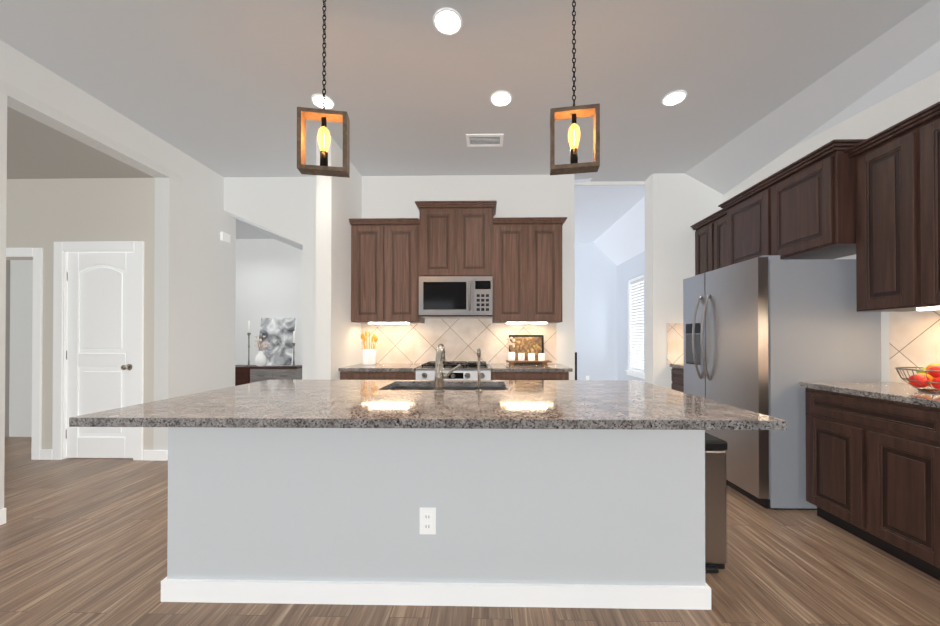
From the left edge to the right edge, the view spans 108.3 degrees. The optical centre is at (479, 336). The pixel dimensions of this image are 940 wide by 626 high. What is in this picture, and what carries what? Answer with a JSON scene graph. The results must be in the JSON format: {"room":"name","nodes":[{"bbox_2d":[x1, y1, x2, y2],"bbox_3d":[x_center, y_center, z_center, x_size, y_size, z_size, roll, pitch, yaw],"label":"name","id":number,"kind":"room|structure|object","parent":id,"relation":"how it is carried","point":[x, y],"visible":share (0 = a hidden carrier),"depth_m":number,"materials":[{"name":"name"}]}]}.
{"room":"kitchen","nodes":[
{"label":"kitchen","id":0,"kind":"room"},
{"bbox_2d":[0,437,939,625],"bbox_3d":[-2.871,1.284,2.259,12.300,0.100,11.200,0,0,1],"label":"floor","id":1,"kind":"structure","parent":0,"point":[83,541],"depth_m":1.74,"materials":[{"name":"brown wood"}]},
{"bbox_2d":[235,365,301,385],"bbox_3d":[-3.584,0.872,5.642,1.350,0.760,0.455,0,0,1],"label":"sideboard","id":2,"kind":"object","parent":1,"relation":"on","point":[244,374],"visible":0.31,"depth_m":5.44,"materials":[{"name":"brown wood"}]},
{"bbox_2d":[246,321,251,365],"bbox_3d":[-3.800,0.116,5.603,0.090,0.750,0.088,0,0,1],"label":"candlestick","id":3,"kind":"object","parent":2,"relation":"on","point":[248,333],"visible":1,"depth_m":5.59,"materials":[{"name":"silver metal"}]},
{"bbox_2d":[254,335,269,365],"bbox_3d":[-3.585,0.235,5.578,0.269,0.512,0.170,0,0,1],"label":"vase","id":4,"kind":"object","parent":2,"relation":"on","point":[260,358],"visible":1,"depth_m":5.54,"materials":[{"name":"white ceramic"}]},
{"bbox_2d":[257,318,296,365],"bbox_3d":[-3.437,0.085,5.758,0.600,0.814,0.155,0,0,1],"label":"canvas art","id":5,"kind":"object","parent":2,"relation":"on","point":[278,334],"visible":0.75,"depth_m":5.75,"materials":[{"name":"white"}]},
{"bbox_2d":[292,331,296,365],"bbox_3d":[-3.050,0.201,5.589,0.090,0.580,0.088,0,0,1],"label":"candlestick","id":6,"kind":"object","parent":2,"relation":"on","point":[293,343],"visible":1,"depth_m":5.58,"materials":[{"name":"silver metal"}]},
{"bbox_2d":[161,428,710,609],"bbox_3d":[-0.208,0.790,1.990,2.520,0.884,0.877,0,0,1],"label":"kitchen island","id":7,"kind":"object","parent":1,"relation":"on","point":[551,493],"depth_m":1.57,"materials":[{"name":"grey paint"}]},
{"bbox_2d":[69,388,786,431],"bbox_3d":[-0.211,0.328,1.620,2.684,0.035,0.710,0,0,1],"label":"island countertop","id":8,"kind":"structure","parent":7,"relation":"on","point":[523,409],"depth_m":1.42,"materials":[{"name":"grey stone"}]},
{"bbox_2d":[433,344,460,391],"bbox_3d":[-0.180,0.178,1.994,0.155,0.268,0.210,0,0,1],"label":"faucet","id":9,"kind":"object","parent":8,"relation":"on","point":[440,375],"visible":1,"depth_m":1.91,"materials":[{"name":"silver metal"}]},
{"bbox_2d":[475,348,482,391],"bbox_3d":[0.000,0.191,1.943,0.040,0.242,0.091,0,0,1],"label":"soap dispenser","id":10,"kind":"object","parent":8,"relation":"on","point":[479,355],"visible":1,"depth_m":1.91,"materials":[{"name":"silver metal"}]},
{"bbox_2d":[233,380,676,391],"bbox_3d":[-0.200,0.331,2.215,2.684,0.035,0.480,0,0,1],"label":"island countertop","id":11,"kind":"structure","parent":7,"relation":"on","point":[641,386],"depth_m":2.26,"materials":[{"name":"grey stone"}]},
{"bbox_2d":[393,384,504,387],"bbox_3d":[-0.210,0.448,2.172,0.779,0.223,0.415,0,0,1],"label":"sink","id":12,"kind":"object","parent":11,"relation":"in","point":[394,385],"depth_m":2.37,"materials":[{"name":"grey metal"}]},
{"bbox_2d":[416,361,490,379],"bbox_3d":[-0.257,0.767,3.701,0.759,0.949,0.697,0,0,1],"label":"range","id":13,"kind":"object","parent":1,"relation":"on","point":[466,370],"visible":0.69,"depth_m":3.42,"materials":[{"name":"silver metal"}]},
{"bbox_2d":[575,352,576,379],"bbox_3d":[1.456,0.756,5.333,0.440,0.990,0.440,0,0,-19],"label":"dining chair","id":14,"kind":"object","parent":1,"relation":"on","point":[575,365],"visible":0.08,"depth_m":5.56,"materials":[{"name":"black"}]},
{"bbox_2d":[671,367,683,392],"bbox_3d":[2.569,0.800,3.674,0.626,0.884,0.672,0,0,1],"label":"base cabinet","id":15,"kind":"object","parent":1,"relation":"on","point":[677,374],"depth_m":3.87,"materials":[{"name":"brown wood"}]},
{"bbox_2d":[705,432,727,572],"bbox_3d":[1.184,0.892,1.964,0.258,0.680,0.414,0,0,1],"label":"trash can","id":16,"kind":"object","parent":1,"relation":"on","point":[715,513],"visible":0.29,"depth_m":1.79,"materials":[{"name":"silver plastic"}]},
{"bbox_2d":[683,255,880,509],"bbox_3d":[2.377,0.331,2.858,0.928,1.812,0.920,0,0,1],"label":"refrigerator","id":17,"kind":"object","parent":1,"relation":"on","point":[765,334],"visible":0.81,"depth_m":2.41,"materials":[{"name":"grey metal"}]},
{"bbox_2d":[805,388,939,580],"bbox_3d":[2.538,0.790,1.956,0.626,0.884,0.765,0,0,1],"label":"base cabinet","id":18,"kind":"object","parent":1,"relation":"on","point":[873,464],"depth_m":1.89,"materials":[{"name":"brown wood"}]},
{"bbox_2d":[670,364,939,407],"bbox_3d":[2.522,0.326,1.389,0.637,0.034,5.247,0,0,1],"label":"countertop","id":19,"kind":"structure","parent":18,"relation":"on","point":[901,392],"depth_m":2.00,"materials":[{"name":"stone"}]},
{"bbox_2d":[894,364,939,392],"bbox_3d":[2.573,0.232,1.885,0.339,0.156,0.339,0,0,1],"label":"fruit bowl","id":20,"kind":"object","parent":19,"relation":"on","point":[928,375],"visible":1,"depth_m":1.89,"materials":[{"name":"silver metal"}]},
{"bbox_2d":[0,40,939,508],"bbox_3d":[-2.586,-0.818,2.015,11.180,4.100,11.000,0,0,1],"label":"wall","id":21,"kind":"structure","parent":0,"point":[208,294],"depth_m":3.90,"materials":[{"name":"grey paint"}]},
{"bbox_2d":[0,508,5,524],"bbox_3d":[-3.185,1.168,-0.545,0.015,0.100,5.580,0,0,1],"label":"baseboard","id":22,"kind":"structure","parent":21,"relation":"attached to","point":[2,511],"depth_m":2.23,"materials":[{"name":"white wood"}]},
{"bbox_2d":[6,248,42,459],"bbox_3d":[-4.975,0.173,3.434,1.120,2.135,0.017,0,0,1],"label":"door frame","id":23,"kind":"structure","parent":21,"relation":"attached to","point":[36,254],"depth_m":3.42,"materials":[{"name":"white"}]},
{"bbox_2d":[52,241,143,459],"bbox_3d":[-3.829,0.143,3.471,0.920,2.195,0.201,0,0,1],"label":"hall door","id":24,"kind":"structure","parent":21,"relation":"in","point":[98,287],"depth_m":3.44,"materials":[{"name":"white wood"}]},
{"bbox_2d":[165,450,167,460],"bbox_3d":[-3.105,1.193,3.851,0.015,0.100,0.925,0,0,1],"label":"baseboard","id":25,"kind":"structure","parent":21,"relation":"attached to","point":[166,451],"depth_m":3.39,"materials":[{"name":"white"}]},
{"bbox_2d":[220,232,229,242],"bbox_3d":[-3.092,-1.206,4.137,0.029,0.100,0.120,0,0,1],"label":"electrical outlet plate","id":26,"kind":"object","parent":21,"relation":"attached to","point":[224,237],"depth_m":4.12,"materials":[{"name":"white plastic"}]},
{"bbox_2d":[340,201,568,379],"bbox_3d":[-0.254,-0.116,3.753,2.415,2.715,0.627,0,0,1],"label":"upper cabinet","id":27,"kind":"object","parent":21,"relation":"attached to","point":[519,259],"visible":0.48,"depth_m":3.73,"materials":[{"name":"brown wood"}]},
{"bbox_2d":[338,363,572,371],"bbox_3d":[-0.240,0.339,3.740,2.363,0.034,0.647,0,0,1],"label":"countertop","id":28,"kind":"structure","parent":27,"relation":"on","point":[400,367],"depth_m":3.50,"materials":[{"name":"stone"}]},
{"bbox_2d":[361,331,377,364],"bbox_3d":[-1.256,0.129,3.896,0.188,0.386,0.150,0,0,1],"label":"utensil crock","id":29,"kind":"object","parent":28,"relation":"on","point":[369,356],"visible":1,"depth_m":3.85,"materials":[{"name":"white ceramic"}]},
{"bbox_2d":[509,335,543,363],"bbox_3d":[0.556,0.153,4.005,0.410,0.340,0.063,0,0,1],"label":"frame","id":30,"kind":"object","parent":28,"relation":"on","point":[525,344],"visible":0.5,"depth_m":4.00,"materials":[{"name":"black metal"}]},
{"bbox_2d":[506,337,551,364],"bbox_3d":[0.559,0.162,3.873,0.500,0.319,0.180,0,0,1],"label":"decorative tray","id":31,"kind":"object","parent":28,"relation":"on","point":[511,360],"visible":1,"depth_m":3.82,"materials":[{"name":"brown wood"}]},
{"bbox_2d":[419,276,492,318],"bbox_3d":[-0.253,-0.433,3.847,0.802,0.435,0.440,0,0,1],"label":"microwave","id":32,"kind":"object","parent":27,"relation":"attached to","point":[449,297],"visible":1,"depth_m":3.68,"materials":[{"name":"silver metal"}]},
{"bbox_2d":[361,318,555,363],"bbox_3d":[-0.248,-0.166,4.065,2.335,0.979,0.008,0,0,1],"label":"tile backsplash","id":33,"kind":"structure","parent":21,"relation":"attached to","point":[461,338],"depth_m":4.06,"materials":[{"name":"beige tile"}]},
{"bbox_2d":[625,274,644,378],"bbox_3d":[2.983,-0.178,6.376,0.165,1.869,0.770,0,0,1],"label":"nook window","id":34,"kind":"structure","parent":21,"relation":"in","point":[636,324],"depth_m":6.49,"materials":[{"name":"white plastic"}]},
{"bbox_2d":[667,323,683,363],"bbox_3d":[2.557,0.083,4.012,0.670,0.479,0.008,0,0,1],"label":"tile backsplash","id":35,"kind":"structure","parent":21,"relation":"attached to","point":[674,330],"depth_m":4.01,"materials":[{"name":"beige tile"}]},
{"bbox_2d":[691,221,706,275],"bbox_3d":[2.711,-0.725,3.811,0.347,1.135,0.410,0,0,1],"label":"upper cabinet","id":36,"kind":"object","parent":21,"relation":"attached to","point":[701,229],"depth_m":3.89,"materials":[{"name":"brown wood"}]},
{"bbox_2d":[707,209,722,271],"bbox_3d":[2.706,-0.727,3.548,0.347,1.135,0.408,0,0,1],"label":"upper cabinet","id":37,"kind":"object","parent":21,"relation":"attached to","point":[715,222],"depth_m":3.64,"materials":[{"name":"brown wood"}]},
{"bbox_2d":[723,185,758,266],"bbox_3d":[2.642,-0.956,3.038,0.456,0.669,0.596,0,0,1],"label":"upper cabinet","id":38,"kind":"object","parent":21,"relation":"attached to","point":[740,214],"depth_m":3.13,"materials":[{"name":"brown wood"}]},
{"bbox_2d":[759,141,862,259],"bbox_3d":[2.634,-0.959,2.589,0.456,0.669,0.595,0,0,1],"label":"upper cabinet","id":39,"kind":"object","parent":21,"relation":"attached to","point":[805,209],"depth_m":2.49,"materials":[{"name":"brown wood"}]},
{"bbox_2d":[847,129,939,311],"bbox_3d":[2.679,-0.705,2.072,0.347,1.075,0.412,0,0,1],"label":"upper cabinet","id":40,"kind":"object","parent":21,"relation":"attached to","point":[872,203],"depth_m":2.16,"materials":[{"name":"brown wood"}]},
{"bbox_2d":[889,310,939,385],"bbox_3d":[2.825,0.064,0.561,0.007,0.479,3.600,0,0,1],"label":"tile backsplash","id":41,"kind":"structure","parent":21,"relation":"attached to","point":[914,338],"depth_m":2.23,"materials":[{"name":"beige tile"}]},
{"bbox_2d":[895,101,939,308],"bbox_3d":[2.674,-0.706,1.805,0.347,1.075,0.412,0,0,1],"label":"upper cabinet","id":42,"kind":"object","parent":21,"relation":"attached to","point":[917,141],"depth_m":1.95,"materials":[{"name":"brown wood"}]},
{"bbox_2d":[0,0,939,265],"bbox_3d":[-2.584,-1.803,2.096,11.180,1.374,10.850,0,0,1],"label":"ceiling","id":43,"kind":"structure","parent":0,"point":[226,88],"depth_m":2.55,"materials":[{"name":"grey paint"}]},
{"bbox_2d":[311,94,334,109],"bbox_3d":[-1.291,-1.939,2.808,0.180,0.014,0.180,0,0,1],"label":"recessed light","id":44,"kind":"object","parent":43,"relation":"in","point":[316,99],"visible":0.9,"depth_m":2.81,"materials":[{"name":"white"}]},
{"bbox_2d":[297,0,349,177],"bbox_3d":[-0.839,-1.416,1.837,0.258,1.064,0.120,0,0,1],"label":"pendant light","id":45,"kind":"object","parent":43,"relation":"hanging from","point":[324,116],"visible":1,"depth_m":1.82,"materials":[{"name":"brown wood"}]},
{"bbox_2d":[433,8,461,34],"bbox_3d":[-0.194,-1.943,2.098,0.180,0.014,0.180,0,0,1],"label":"recessed light","id":46,"kind":"object","parent":43,"relation":"in","point":[447,21],"visible":1,"depth_m":2.10,"materials":[{"name":"white"}]},
{"bbox_2d":[466,134,503,146],"bbox_3d":[0.056,-1.933,3.353,0.360,0.012,0.200,0,0,1],"label":"ceiling vent","id":47,"kind":"object","parent":43,"relation":"in","point":[484,140],"visible":0.96,"depth_m":3.35,"materials":[{"name":"white metal"}]},
{"bbox_2d":[490,91,511,106],"bbox_3d":[0.179,-1.939,2.771,0.180,0.014,0.180,0,0,1],"label":"recessed light","id":48,"kind":"object","parent":43,"relation":"in","point":[500,98],"visible":1,"depth_m":2.77,"materials":[{"name":"white"}]},
{"bbox_2d":[550,0,599,174],"bbox_3d":[0.506,-1.416,1.812,0.257,1.064,0.120,0,0,1],"label":"pendant light","id":49,"kind":"object","parent":43,"relation":"hanging from","point":[573,113],"visible":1,"depth_m":1.79,"materials":[{"name":"brown wood"}]},
{"bbox_2d":[662,90,686,105],"bbox_3d":[1.589,-1.939,2.765,0.180,0.014,0.180,0,0,1],"label":"recessed light","id":50,"kind":"object","parent":43,"relation":"in","point":[676,97],"visible":0.98,"depth_m":2.76,"materials":[{"name":"white"}]}
]}

